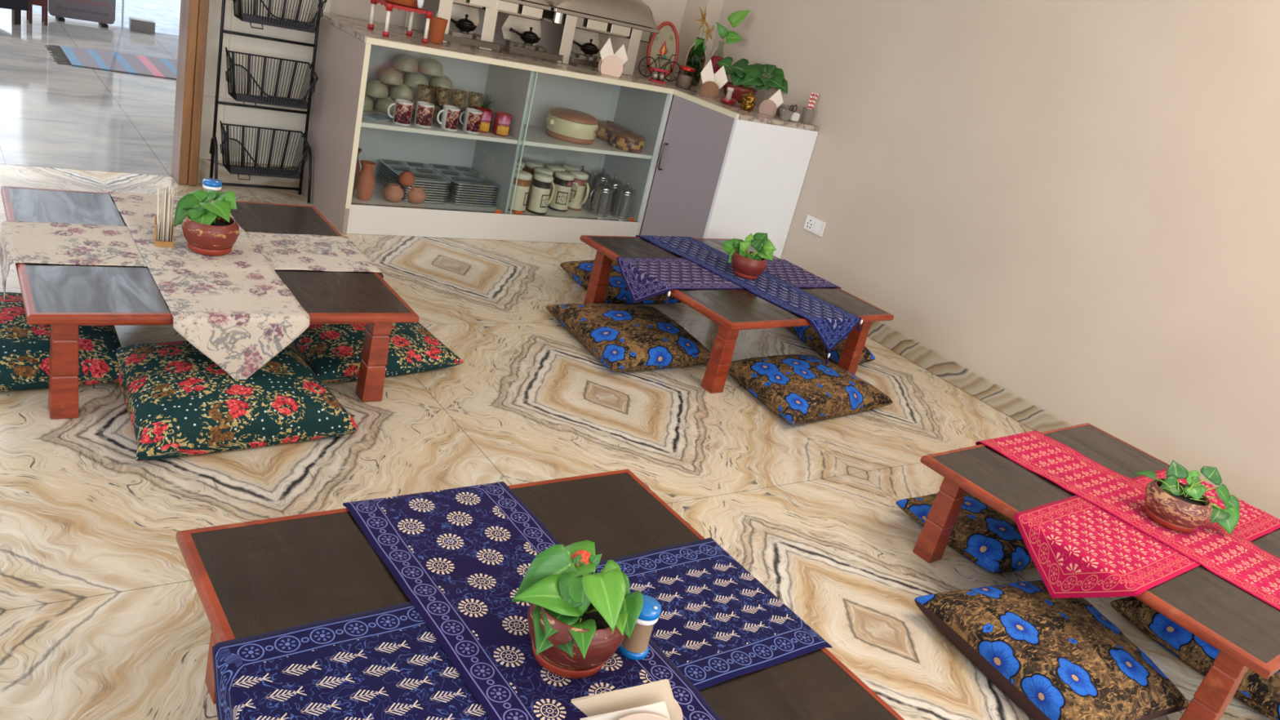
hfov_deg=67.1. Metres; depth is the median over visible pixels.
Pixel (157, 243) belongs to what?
napkin holder
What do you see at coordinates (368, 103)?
bowl
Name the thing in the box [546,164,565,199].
jug
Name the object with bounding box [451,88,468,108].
cup
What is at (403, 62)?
bowl
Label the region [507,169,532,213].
jug
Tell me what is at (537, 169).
jug
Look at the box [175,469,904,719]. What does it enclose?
table
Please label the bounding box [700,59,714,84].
napkin
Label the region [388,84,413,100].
bowl
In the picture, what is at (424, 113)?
mug
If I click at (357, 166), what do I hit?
clay vase
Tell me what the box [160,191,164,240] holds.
stick
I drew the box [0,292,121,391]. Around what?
floor cushion
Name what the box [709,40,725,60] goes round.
vase
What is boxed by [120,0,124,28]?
post
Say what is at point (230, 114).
wall tiles
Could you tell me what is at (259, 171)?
basket
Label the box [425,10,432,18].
socket
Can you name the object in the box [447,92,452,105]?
bowl
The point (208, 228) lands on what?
potted plant
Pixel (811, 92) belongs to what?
striped straw
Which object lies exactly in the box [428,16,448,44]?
tumbler
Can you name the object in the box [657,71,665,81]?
jar
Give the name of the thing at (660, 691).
napkin
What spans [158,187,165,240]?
stick
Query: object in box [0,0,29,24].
bench
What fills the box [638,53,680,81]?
ornament
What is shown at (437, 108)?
cup
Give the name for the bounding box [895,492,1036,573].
floor cushion
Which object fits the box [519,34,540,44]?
pan
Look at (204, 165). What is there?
baseboard
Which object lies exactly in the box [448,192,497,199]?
tray
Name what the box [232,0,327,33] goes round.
basket
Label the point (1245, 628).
table
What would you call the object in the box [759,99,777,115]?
napkin holder
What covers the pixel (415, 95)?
bowl
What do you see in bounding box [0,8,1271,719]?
floor
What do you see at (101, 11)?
sign board
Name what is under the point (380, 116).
glass plate
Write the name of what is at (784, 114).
glass bowl
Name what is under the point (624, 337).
floor cushion
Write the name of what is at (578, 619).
potted plant
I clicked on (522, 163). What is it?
jug
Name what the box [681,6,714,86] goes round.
plant
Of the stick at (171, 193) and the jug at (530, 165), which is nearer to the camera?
the stick at (171, 193)
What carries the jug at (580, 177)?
on the display cabinet at (344, 63)
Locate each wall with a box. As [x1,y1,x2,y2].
[329,0,687,71]
[708,0,1279,519]
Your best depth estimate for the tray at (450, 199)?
4.40 m
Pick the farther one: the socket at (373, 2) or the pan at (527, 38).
the pan at (527, 38)
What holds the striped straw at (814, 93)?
in the tumbler at (807, 113)
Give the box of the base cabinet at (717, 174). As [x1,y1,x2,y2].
[639,89,817,258]
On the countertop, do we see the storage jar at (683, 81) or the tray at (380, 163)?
the storage jar at (683, 81)
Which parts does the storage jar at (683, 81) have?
lid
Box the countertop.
[320,12,819,131]
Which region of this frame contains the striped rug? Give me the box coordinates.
[44,44,177,79]
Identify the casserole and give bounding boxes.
[546,107,598,144]
[595,120,625,141]
[608,129,644,152]
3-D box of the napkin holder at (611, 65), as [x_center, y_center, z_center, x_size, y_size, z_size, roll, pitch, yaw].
[-0.136,-1.388,4.540,0.112,0.091,0.039,4,23,-24]
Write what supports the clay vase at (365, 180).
on the display cabinet at (344, 63)
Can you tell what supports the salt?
on the countertop
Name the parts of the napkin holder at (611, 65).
plate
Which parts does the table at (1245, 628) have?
leg, leg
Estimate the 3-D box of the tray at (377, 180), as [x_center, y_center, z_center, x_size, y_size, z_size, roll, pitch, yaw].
[-1.037,-0.767,4.382,0.236,0.010,0.327,-3,27,-37]
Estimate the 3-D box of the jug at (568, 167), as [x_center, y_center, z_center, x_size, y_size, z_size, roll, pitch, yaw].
[-0.377,-0.900,4.899,0.121,0.183,0.095,3,24,-27]
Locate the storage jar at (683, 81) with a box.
[675,64,695,89]
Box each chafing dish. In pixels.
[405,0,551,50]
[525,0,659,75]
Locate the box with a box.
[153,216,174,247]
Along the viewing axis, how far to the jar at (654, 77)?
4.76 m
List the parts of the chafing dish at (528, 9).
leg, leg, leg, leg, rim frame, lid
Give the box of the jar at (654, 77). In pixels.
[651,70,658,80]
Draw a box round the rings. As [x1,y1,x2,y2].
[789,104,797,111]
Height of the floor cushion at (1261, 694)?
0.100 m
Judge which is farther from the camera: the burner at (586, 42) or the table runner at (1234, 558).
the burner at (586, 42)
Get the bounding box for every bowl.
[363,94,373,111]
[364,79,388,97]
[373,96,395,114]
[377,66,403,85]
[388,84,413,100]
[391,53,417,72]
[403,71,428,88]
[413,88,435,103]
[417,57,443,76]
[428,75,453,92]
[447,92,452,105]
[454,22,476,31]
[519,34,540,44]
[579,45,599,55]
[775,103,794,115]
[779,108,793,120]
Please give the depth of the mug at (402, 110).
4.00 m
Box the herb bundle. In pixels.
[480,93,492,109]
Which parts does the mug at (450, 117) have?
handle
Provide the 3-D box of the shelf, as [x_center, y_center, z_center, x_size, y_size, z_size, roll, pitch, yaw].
[-0.646,-1.061,4.474,1.497,0.018,0.392,-3,27,-37]
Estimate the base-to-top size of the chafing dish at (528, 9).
0.364 m
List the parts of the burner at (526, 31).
handle, heat plate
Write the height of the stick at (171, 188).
0.159 m
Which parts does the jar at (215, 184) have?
lid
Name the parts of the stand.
leg, leg, frame, leg, leg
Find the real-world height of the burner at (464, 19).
0.172 m
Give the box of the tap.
[416,0,424,8]
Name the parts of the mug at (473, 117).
handle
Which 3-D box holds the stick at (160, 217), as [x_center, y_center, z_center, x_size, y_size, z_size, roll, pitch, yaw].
[-1.294,-0.385,2.602,0.015,0.152,0.004,-7,30,-44]
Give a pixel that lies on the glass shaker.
(730, 90)
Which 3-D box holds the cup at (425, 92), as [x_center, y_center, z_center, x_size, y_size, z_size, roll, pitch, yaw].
[-0.934,-1.155,4.197,0.072,0.072,0.071,-3,27,-37]
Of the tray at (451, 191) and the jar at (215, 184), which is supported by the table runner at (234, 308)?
the jar at (215, 184)
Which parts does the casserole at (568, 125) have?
handle, lid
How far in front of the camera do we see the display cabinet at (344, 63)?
4.40 m
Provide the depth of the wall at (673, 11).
4.80 m
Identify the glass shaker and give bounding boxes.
[724,87,733,99]
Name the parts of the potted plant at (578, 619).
pot, flower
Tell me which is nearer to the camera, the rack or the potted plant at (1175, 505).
the potted plant at (1175, 505)
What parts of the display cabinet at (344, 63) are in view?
panel, glass door, panel, pull, pull, rail, glass door, panel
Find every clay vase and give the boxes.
[352,147,361,190]
[355,160,376,200]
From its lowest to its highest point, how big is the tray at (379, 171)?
0.010 m
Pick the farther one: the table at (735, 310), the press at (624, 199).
the press at (624, 199)
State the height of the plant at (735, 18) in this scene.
0.427 m
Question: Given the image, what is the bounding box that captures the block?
[128,17,155,34]
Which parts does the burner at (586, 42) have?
handle, heat plate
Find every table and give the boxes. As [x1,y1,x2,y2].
[0,186,419,418]
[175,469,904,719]
[579,235,893,393]
[912,422,1279,719]
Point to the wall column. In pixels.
(690, 27)
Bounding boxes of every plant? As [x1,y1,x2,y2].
[173,189,239,256]
[511,539,643,678]
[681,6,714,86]
[709,9,751,74]
[716,56,787,102]
[720,232,776,279]
[1133,460,1239,535]
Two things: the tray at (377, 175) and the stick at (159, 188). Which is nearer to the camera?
the stick at (159, 188)
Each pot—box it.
[382,182,404,202]
[386,0,424,8]
[398,170,415,186]
[406,186,426,204]
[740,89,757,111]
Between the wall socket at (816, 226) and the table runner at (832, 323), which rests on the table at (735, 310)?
the table runner at (832, 323)
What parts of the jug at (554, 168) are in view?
lid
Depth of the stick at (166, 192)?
2.61 m
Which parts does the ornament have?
frame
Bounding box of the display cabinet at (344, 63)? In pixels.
[301,18,674,244]
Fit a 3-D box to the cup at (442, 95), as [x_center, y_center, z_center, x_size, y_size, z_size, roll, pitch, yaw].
[-0.870,-1.158,4.245,0.072,0.072,0.071,-3,27,-37]
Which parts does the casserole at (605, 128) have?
lid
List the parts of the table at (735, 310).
leg, leg, leg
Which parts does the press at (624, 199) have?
lid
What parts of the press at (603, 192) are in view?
handle, lid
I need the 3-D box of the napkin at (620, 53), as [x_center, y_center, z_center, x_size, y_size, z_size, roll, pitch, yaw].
[-0.101,-1.417,4.548,0.089,0.146,0.006,4,23,-24]
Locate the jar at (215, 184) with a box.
[202,177,222,202]
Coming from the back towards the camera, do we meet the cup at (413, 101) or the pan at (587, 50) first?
the pan at (587, 50)
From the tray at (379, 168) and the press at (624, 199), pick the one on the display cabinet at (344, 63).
the press at (624, 199)
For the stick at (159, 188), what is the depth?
2.61 m
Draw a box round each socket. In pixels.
[370,0,377,4]
[386,2,393,11]
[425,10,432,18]
[803,214,826,236]
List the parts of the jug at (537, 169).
handle, lid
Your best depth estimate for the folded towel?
4.56 m
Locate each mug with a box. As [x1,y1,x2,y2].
[386,98,413,125]
[413,101,434,128]
[436,104,460,131]
[459,107,482,133]
[475,106,493,133]
[492,111,512,136]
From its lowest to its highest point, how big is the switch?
0.052 m
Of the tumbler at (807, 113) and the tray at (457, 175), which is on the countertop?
the tumbler at (807, 113)
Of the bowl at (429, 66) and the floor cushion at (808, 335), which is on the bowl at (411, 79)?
the bowl at (429, 66)
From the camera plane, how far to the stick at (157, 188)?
2.59 m
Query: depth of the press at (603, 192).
4.78 m
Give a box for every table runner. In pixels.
[0,220,383,299]
[107,191,309,379]
[212,537,832,719]
[342,481,723,719]
[616,256,840,303]
[633,235,862,364]
[975,430,1279,609]
[1013,467,1279,598]
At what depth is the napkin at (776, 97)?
4.56 m
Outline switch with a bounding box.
[813,220,821,233]
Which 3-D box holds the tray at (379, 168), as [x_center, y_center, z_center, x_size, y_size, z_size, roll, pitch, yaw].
[-1.024,-0.818,4.362,0.236,0.010,0.327,-3,27,-37]
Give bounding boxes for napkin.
[570,679,679,719]
[579,701,670,719]
[600,38,613,61]
[613,44,627,64]
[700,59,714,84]
[713,65,728,89]
[768,88,782,107]
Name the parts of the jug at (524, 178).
lid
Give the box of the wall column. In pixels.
[669,0,724,84]
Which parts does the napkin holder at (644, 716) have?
plate, plate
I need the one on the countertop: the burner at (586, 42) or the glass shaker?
the burner at (586, 42)
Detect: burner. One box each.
[435,3,501,53]
[501,14,564,63]
[568,28,601,67]
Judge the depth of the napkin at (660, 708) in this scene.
1.28 m
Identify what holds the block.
on the floor
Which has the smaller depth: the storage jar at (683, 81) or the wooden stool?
the storage jar at (683, 81)
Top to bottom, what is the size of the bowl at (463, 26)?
0.033 m
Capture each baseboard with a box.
[197,158,301,187]
[867,321,1072,432]
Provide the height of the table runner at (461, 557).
0.143 m
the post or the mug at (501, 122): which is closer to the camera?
the mug at (501, 122)
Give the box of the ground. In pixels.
[0,0,181,35]
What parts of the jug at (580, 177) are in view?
lid, handle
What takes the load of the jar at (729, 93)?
on the glass shaker
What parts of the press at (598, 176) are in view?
lid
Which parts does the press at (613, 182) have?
lid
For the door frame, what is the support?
in the wall at (673, 11)
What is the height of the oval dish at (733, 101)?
0.025 m
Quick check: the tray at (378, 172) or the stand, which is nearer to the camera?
the stand
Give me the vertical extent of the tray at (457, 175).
0.010 m
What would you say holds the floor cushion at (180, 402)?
on the floor
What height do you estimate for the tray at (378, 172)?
0.010 m
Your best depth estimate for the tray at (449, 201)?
4.40 m
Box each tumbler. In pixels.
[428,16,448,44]
[801,106,814,124]
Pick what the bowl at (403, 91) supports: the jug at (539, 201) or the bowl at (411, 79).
the bowl at (411, 79)
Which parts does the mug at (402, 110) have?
handle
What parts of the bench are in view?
leg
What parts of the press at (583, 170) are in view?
lid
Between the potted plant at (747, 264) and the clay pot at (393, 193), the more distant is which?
the clay pot at (393, 193)
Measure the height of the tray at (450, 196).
0.010 m
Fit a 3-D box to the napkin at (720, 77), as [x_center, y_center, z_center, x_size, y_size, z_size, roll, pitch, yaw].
[0.381,-1.361,4.705,0.093,0.154,0.006,13,21,-3]
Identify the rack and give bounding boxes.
[208,0,327,203]
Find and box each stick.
[156,187,159,232]
[156,187,159,240]
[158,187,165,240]
[158,190,164,235]
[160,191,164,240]
[162,190,166,241]
[164,191,168,241]
[164,195,168,241]
[166,187,173,234]
[166,193,170,241]
[168,187,174,241]
[168,193,173,236]
[169,197,173,241]
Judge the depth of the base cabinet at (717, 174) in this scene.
4.58 m
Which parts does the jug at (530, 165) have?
lid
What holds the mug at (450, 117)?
on the display cabinet at (344, 63)
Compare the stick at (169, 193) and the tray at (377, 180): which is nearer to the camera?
the stick at (169, 193)
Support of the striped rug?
on the floor
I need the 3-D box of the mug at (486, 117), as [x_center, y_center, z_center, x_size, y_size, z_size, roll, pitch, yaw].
[-0.701,-1.071,4.306,0.075,0.096,0.075,3,24,-27]
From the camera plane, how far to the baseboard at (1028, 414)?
4.01 m
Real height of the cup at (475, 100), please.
0.072 m
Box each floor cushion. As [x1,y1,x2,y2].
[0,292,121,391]
[115,341,356,461]
[292,321,463,383]
[546,302,711,372]
[560,259,681,304]
[728,354,892,425]
[787,325,875,364]
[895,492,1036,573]
[914,579,1188,719]
[1110,595,1279,719]
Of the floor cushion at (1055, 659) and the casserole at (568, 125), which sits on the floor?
the floor cushion at (1055, 659)
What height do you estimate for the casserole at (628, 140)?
0.089 m
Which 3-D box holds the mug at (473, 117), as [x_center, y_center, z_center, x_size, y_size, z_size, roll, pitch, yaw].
[-0.743,-1.052,4.231,0.099,0.096,0.075,27,25,30]
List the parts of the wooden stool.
leg, leg, seat, leg, leg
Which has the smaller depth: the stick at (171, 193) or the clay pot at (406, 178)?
the stick at (171, 193)
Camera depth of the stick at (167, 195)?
2.61 m
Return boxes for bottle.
[681,36,706,86]
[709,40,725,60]
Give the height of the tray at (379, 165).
0.010 m
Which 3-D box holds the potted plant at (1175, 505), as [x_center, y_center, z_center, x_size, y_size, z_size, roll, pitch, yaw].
[1.428,0.350,2.501,0.250,0.150,0.174,5,23,-23]
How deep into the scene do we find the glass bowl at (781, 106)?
4.64 m
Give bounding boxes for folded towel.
[789,111,799,121]
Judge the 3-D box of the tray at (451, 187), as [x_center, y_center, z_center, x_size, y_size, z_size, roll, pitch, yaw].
[-0.828,-0.837,4.504,0.236,0.010,0.327,-3,27,-37]
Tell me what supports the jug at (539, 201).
on the display cabinet at (344, 63)
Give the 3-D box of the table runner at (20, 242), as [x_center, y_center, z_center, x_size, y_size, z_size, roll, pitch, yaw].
[-1.238,-0.240,2.730,0.955,0.167,0.334,-3,27,-37]
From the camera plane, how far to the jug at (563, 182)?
4.68 m
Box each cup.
[408,99,417,119]
[417,84,435,102]
[431,102,440,121]
[435,86,451,106]
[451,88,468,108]
[457,106,466,125]
[467,91,484,109]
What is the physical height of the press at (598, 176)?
0.178 m
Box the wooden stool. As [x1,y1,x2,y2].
[26,0,48,25]
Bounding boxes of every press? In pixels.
[580,165,591,200]
[587,168,610,202]
[588,179,613,217]
[606,175,622,211]
[609,182,635,219]
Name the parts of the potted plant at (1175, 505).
pot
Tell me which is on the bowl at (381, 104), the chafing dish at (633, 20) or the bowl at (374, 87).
the bowl at (374, 87)
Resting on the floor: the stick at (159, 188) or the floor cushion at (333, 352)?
the floor cushion at (333, 352)
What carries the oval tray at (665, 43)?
on the countertop
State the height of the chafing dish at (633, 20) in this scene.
0.364 m
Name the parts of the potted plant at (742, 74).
pot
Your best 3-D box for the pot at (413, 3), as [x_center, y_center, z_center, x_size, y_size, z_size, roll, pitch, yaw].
[-0.947,-1.579,3.914,0.236,0.258,0.244,-3,27,-37]
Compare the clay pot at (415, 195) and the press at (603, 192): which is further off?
the press at (603, 192)
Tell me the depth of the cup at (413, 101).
4.17 m
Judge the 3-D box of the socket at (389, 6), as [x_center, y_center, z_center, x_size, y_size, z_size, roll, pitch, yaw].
[-1.002,-1.412,3.857,0.029,0.028,0.028,-3,27,-37]
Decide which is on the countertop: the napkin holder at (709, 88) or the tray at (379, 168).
the napkin holder at (709, 88)
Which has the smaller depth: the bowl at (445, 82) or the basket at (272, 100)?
the basket at (272, 100)
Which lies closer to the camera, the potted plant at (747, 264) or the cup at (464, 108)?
the potted plant at (747, 264)
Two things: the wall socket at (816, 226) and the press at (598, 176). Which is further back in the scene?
the press at (598, 176)
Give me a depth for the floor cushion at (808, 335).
4.02 m
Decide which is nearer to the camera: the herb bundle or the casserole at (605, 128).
the herb bundle
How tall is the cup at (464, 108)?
0.072 m
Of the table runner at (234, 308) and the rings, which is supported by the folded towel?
the rings
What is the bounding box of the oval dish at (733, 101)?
[720,96,737,105]
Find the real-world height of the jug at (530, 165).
0.183 m
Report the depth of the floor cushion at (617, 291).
4.08 m
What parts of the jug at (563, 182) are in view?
lid, handle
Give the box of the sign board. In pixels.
[48,0,115,27]
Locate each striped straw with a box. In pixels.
[807,92,812,108]
[809,93,815,109]
[810,93,817,109]
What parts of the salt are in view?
lid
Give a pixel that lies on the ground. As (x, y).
(166, 14)
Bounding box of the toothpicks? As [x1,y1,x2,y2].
[622,622,653,653]
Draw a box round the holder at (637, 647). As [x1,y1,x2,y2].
[617,595,661,659]
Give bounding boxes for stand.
[367,0,432,44]
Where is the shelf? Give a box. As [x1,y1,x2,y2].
[361,105,652,159]
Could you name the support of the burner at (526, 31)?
on the countertop
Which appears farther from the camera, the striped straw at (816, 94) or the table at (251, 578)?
the striped straw at (816, 94)
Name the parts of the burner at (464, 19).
heat plate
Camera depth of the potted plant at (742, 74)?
4.78 m
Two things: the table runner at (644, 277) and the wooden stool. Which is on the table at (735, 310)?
the table runner at (644, 277)
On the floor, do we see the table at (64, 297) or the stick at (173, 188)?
the table at (64, 297)
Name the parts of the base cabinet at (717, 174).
handle, door, rail, panel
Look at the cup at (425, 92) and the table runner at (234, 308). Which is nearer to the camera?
the table runner at (234, 308)
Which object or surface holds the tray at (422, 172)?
on the tray at (380, 163)
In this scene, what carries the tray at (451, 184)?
on the tray at (451, 187)
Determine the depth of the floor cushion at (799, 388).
3.42 m
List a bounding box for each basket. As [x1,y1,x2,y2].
[219,120,311,180]
[225,46,318,109]
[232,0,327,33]
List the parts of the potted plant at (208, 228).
pot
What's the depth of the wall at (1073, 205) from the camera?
3.65 m
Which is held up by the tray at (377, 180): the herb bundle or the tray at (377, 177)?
the tray at (377, 177)
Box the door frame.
[171,0,208,186]
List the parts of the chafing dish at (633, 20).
leg, leg, leg, rim frame, lid, leg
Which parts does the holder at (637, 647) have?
lid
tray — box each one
[376,173,448,199]
[376,176,448,201]
[376,178,448,204]
[377,164,450,189]
[377,166,449,191]
[377,168,449,194]
[377,171,448,196]
[378,159,451,184]
[378,161,451,186]
[428,163,499,188]
[448,190,497,197]
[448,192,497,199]
[448,195,496,202]
[448,197,495,204]
[448,200,495,207]
[449,187,497,195]
[450,182,498,191]
[450,185,497,193]
[646,21,679,77]
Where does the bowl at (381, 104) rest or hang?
on the display cabinet at (344, 63)
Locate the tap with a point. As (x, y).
(420, 3)
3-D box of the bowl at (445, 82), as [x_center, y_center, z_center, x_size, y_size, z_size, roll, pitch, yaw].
[-0.889,-1.242,4.313,0.111,0.062,0.110,-3,27,-37]
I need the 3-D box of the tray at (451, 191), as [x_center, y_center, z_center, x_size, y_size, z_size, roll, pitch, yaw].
[-0.834,-0.817,4.511,0.236,0.010,0.327,-3,27,-37]
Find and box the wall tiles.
[199,0,331,166]
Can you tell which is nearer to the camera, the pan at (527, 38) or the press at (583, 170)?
the pan at (527, 38)
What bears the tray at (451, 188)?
on the tray at (451, 191)
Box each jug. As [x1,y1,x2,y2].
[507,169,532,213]
[516,160,524,170]
[523,160,543,199]
[526,172,555,214]
[527,166,553,204]
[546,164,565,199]
[548,170,579,212]
[562,164,580,173]
[567,170,589,210]
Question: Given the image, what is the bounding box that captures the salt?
[648,66,668,84]
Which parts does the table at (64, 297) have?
leg, leg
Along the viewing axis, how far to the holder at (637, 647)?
1.49 m
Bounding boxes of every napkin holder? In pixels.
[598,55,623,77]
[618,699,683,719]
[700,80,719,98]
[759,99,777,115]
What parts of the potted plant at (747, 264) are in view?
pot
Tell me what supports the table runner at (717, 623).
on the table at (251, 578)
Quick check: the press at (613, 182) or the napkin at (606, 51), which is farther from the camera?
the press at (613, 182)
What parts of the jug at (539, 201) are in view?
lid, handle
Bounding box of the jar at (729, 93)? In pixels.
[724,90,732,99]
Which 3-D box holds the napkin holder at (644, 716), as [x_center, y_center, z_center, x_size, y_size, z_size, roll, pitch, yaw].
[0.006,0.499,1.309,0.112,0.091,0.054,12,21,-5]
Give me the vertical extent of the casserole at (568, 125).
0.132 m
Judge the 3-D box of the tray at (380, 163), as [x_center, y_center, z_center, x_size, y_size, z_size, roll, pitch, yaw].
[-1.018,-0.839,4.355,0.236,0.010,0.327,-3,27,-37]
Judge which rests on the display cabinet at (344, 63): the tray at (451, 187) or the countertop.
the countertop
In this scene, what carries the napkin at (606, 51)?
in the napkin holder at (611, 65)
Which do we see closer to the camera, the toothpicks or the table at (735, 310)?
the toothpicks
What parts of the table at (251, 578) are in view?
leg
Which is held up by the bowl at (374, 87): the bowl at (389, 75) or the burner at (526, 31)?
the bowl at (389, 75)
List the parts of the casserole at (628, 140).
lid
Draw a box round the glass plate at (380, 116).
[362,111,392,121]

